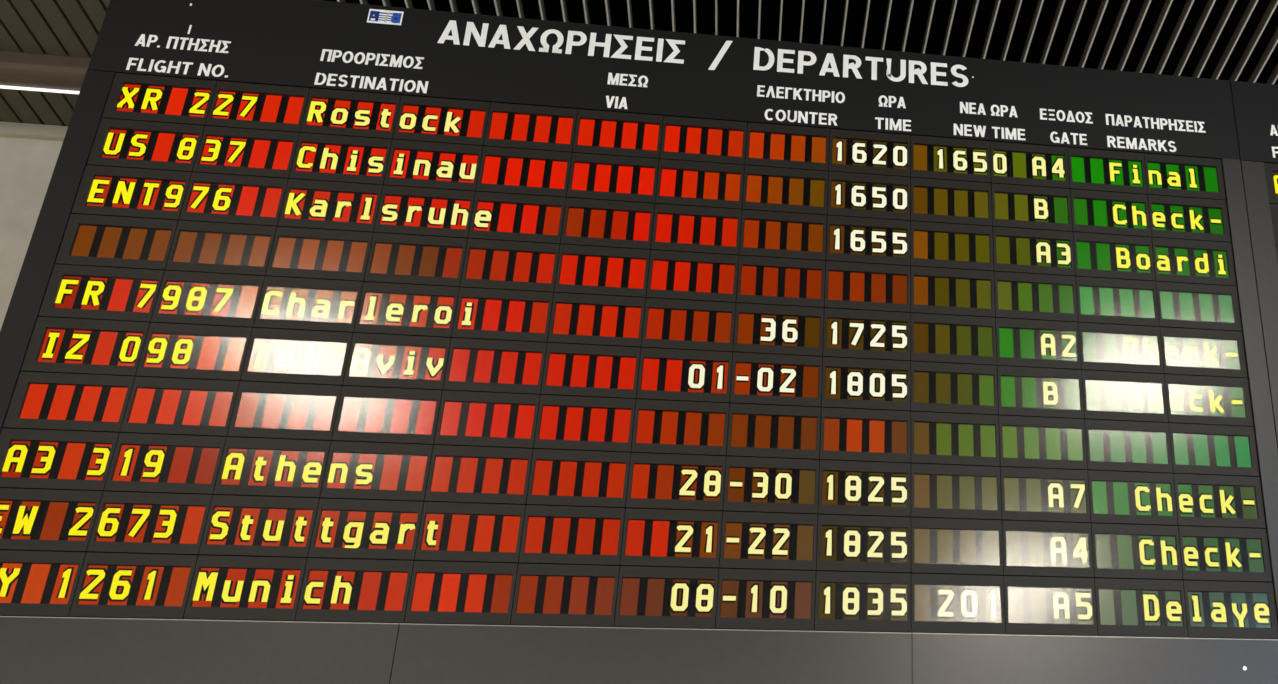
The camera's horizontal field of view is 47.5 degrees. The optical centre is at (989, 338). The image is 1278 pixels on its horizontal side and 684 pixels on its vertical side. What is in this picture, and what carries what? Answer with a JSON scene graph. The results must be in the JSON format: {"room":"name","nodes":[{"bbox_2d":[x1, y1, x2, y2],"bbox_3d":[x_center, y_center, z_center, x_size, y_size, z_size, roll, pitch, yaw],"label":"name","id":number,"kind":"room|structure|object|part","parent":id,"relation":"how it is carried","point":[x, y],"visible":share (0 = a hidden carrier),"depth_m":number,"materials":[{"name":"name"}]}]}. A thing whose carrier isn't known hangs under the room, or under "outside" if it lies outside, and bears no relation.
{"room":"airport terminal","nodes":[
{"label":"airport terminal","id":0,"kind":"room"},
{"bbox_2d":[0,137,62,330],"bbox_3d":[-1.679,1.465,5.082,30.000,5.100,0.150,3,-27,-9],"label":"wall","id":1,"kind":"structure","parent":0,"point":[27,166],"depth_m":5.60,"materials":[{"name":"beige paint"}]},
{"bbox_2d":[0,122,67,140],"bbox_3d":[-1.728,-0.739,6.090,30.000,0.055,0.030,3,-27,-9],"label":"trim","id":2,"kind":"structure","parent":1,"relation":"attached to","point":[7,129],"depth_m":5.70,"materials":[{"name":"beige paint"}]},
{"bbox_2d":[0,0,1277,683],"bbox_3d":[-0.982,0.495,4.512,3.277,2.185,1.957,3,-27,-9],"label":"departure board","id":3,"kind":"object","parent":1,"relation":"attached to","point":[340,342],"visible":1,"depth_m":3.64,"materials":[{"name":"black"}]},
{"bbox_3d":[-2.398,-0.051,3.422,0.070,1.499,0.033,3,-27,-9],"label":"post","id":4,"kind":"part","parent":3,"relation":"part of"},
{"bbox_3d":[-1.895,0.815,3.079,1.037,0.376,0.034,3,-27,-9],"label":"fascia panel","id":5,"kind":"part","parent":3,"relation":"part of","materials":[{"name":"grey paint"}]},
{"bbox_3d":[-0.788,0.875,3.264,1.208,0.376,0.034,3,-27,-9],"label":"fascia panel","id":6,"kind":"part","parent":3,"relation":"part of","materials":[{"name":"grey paint"}]},
{"bbox_3d":[-0.843,-0.773,4.092,3.276,0.304,0.032,3,-27,-9],"label":"header panel","id":7,"kind":"part","parent":3,"relation":"part of","materials":[{"name":"black metal"}]},
{"bbox_3d":[0.314,0.935,3.449,1.024,0.376,0.034,3,-27,-9],"label":"fascia panel","id":8,"kind":"part","parent":3,"relation":"part of","materials":[{"name":"grey paint"}]},
{"bbox_3d":[0.764,0.120,3.950,0.058,1.499,0.036,3,-27,-9],"label":"post","id":9,"kind":"part","parent":3,"relation":"part of","materials":[{"name":"black metal"}]},
{"bbox_2d":[1230,81,1277,448],"bbox_3d":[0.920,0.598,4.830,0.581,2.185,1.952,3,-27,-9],"label":"departure board","id":10,"kind":"object","parent":1,"relation":"attached to","point":[1255,105],"visible":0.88,"depth_m":4.24,"materials":[{"name":"black metal"}]},
{"bbox_3d":[1.059,-0.669,4.411,0.581,0.304,0.032,3,-27,-9],"label":"header panel","id":11,"kind":"part","parent":10,"relation":"part of","materials":[{"name":"black metal"}]},
{"bbox_3d":[0.833,0.124,3.963,0.074,1.498,0.033,3,-27,-9],"label":"post","id":12,"kind":"part","parent":10,"relation":"part of","materials":[{"name":"grey metal"}]},
{"bbox_2d":[0,89,78,125],"bbox_3d":[-2.195,-0.904,5.901,25.000,0.095,0.350,3,-27,-9],"label":"planks","id":13,"kind":"object","parent":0,"point":[16,106],"visible":0.04,"depth_m":5.62,"materials":[{"name":"black"}]},
{"bbox_2d":[0,82,80,94],"bbox_3d":[-2.174,-0.925,5.779,25.000,0.037,0.070,3,-27,-9],"label":"strip light","id":14,"kind":"object","parent":13,"relation":"attached to","point":[3,85],"visible":0.02,"depth_m":5.51,"materials":[{"name":"white plastic"}]},
{"bbox_2d":[0,0,109,57],"bbox_3d":[-7.429,-4.718,-1.976,11.687,0.120,16.100,3,-27,-9],"label":"ceiling","id":15,"kind":"structure","parent":0,"point":[55,27],"depth_m":5.18,"materials":[{"name":"black"}]},
{"bbox_2d":[0,49,91,87],"bbox_3d":[-2.144,-0.963,5.610,25.000,0.123,0.110,3,-27,-9],"label":"ceiling beam","id":16,"kind":"structure","parent":15,"relation":"attached to","point":[21,68],"depth_m":5.31,"materials":[{"name":"metal"}]},
{"bbox_2d":[323,0,1277,84],"bbox_3d":[1.673,-4.225,-0.453,6.830,0.120,16.100,3,-27,-9],"label":"ceiling","id":17,"kind":"structure","parent":0,"point":[1232,40],"depth_m":5.43,"materials":[{"name":"black metal"}]}
]}

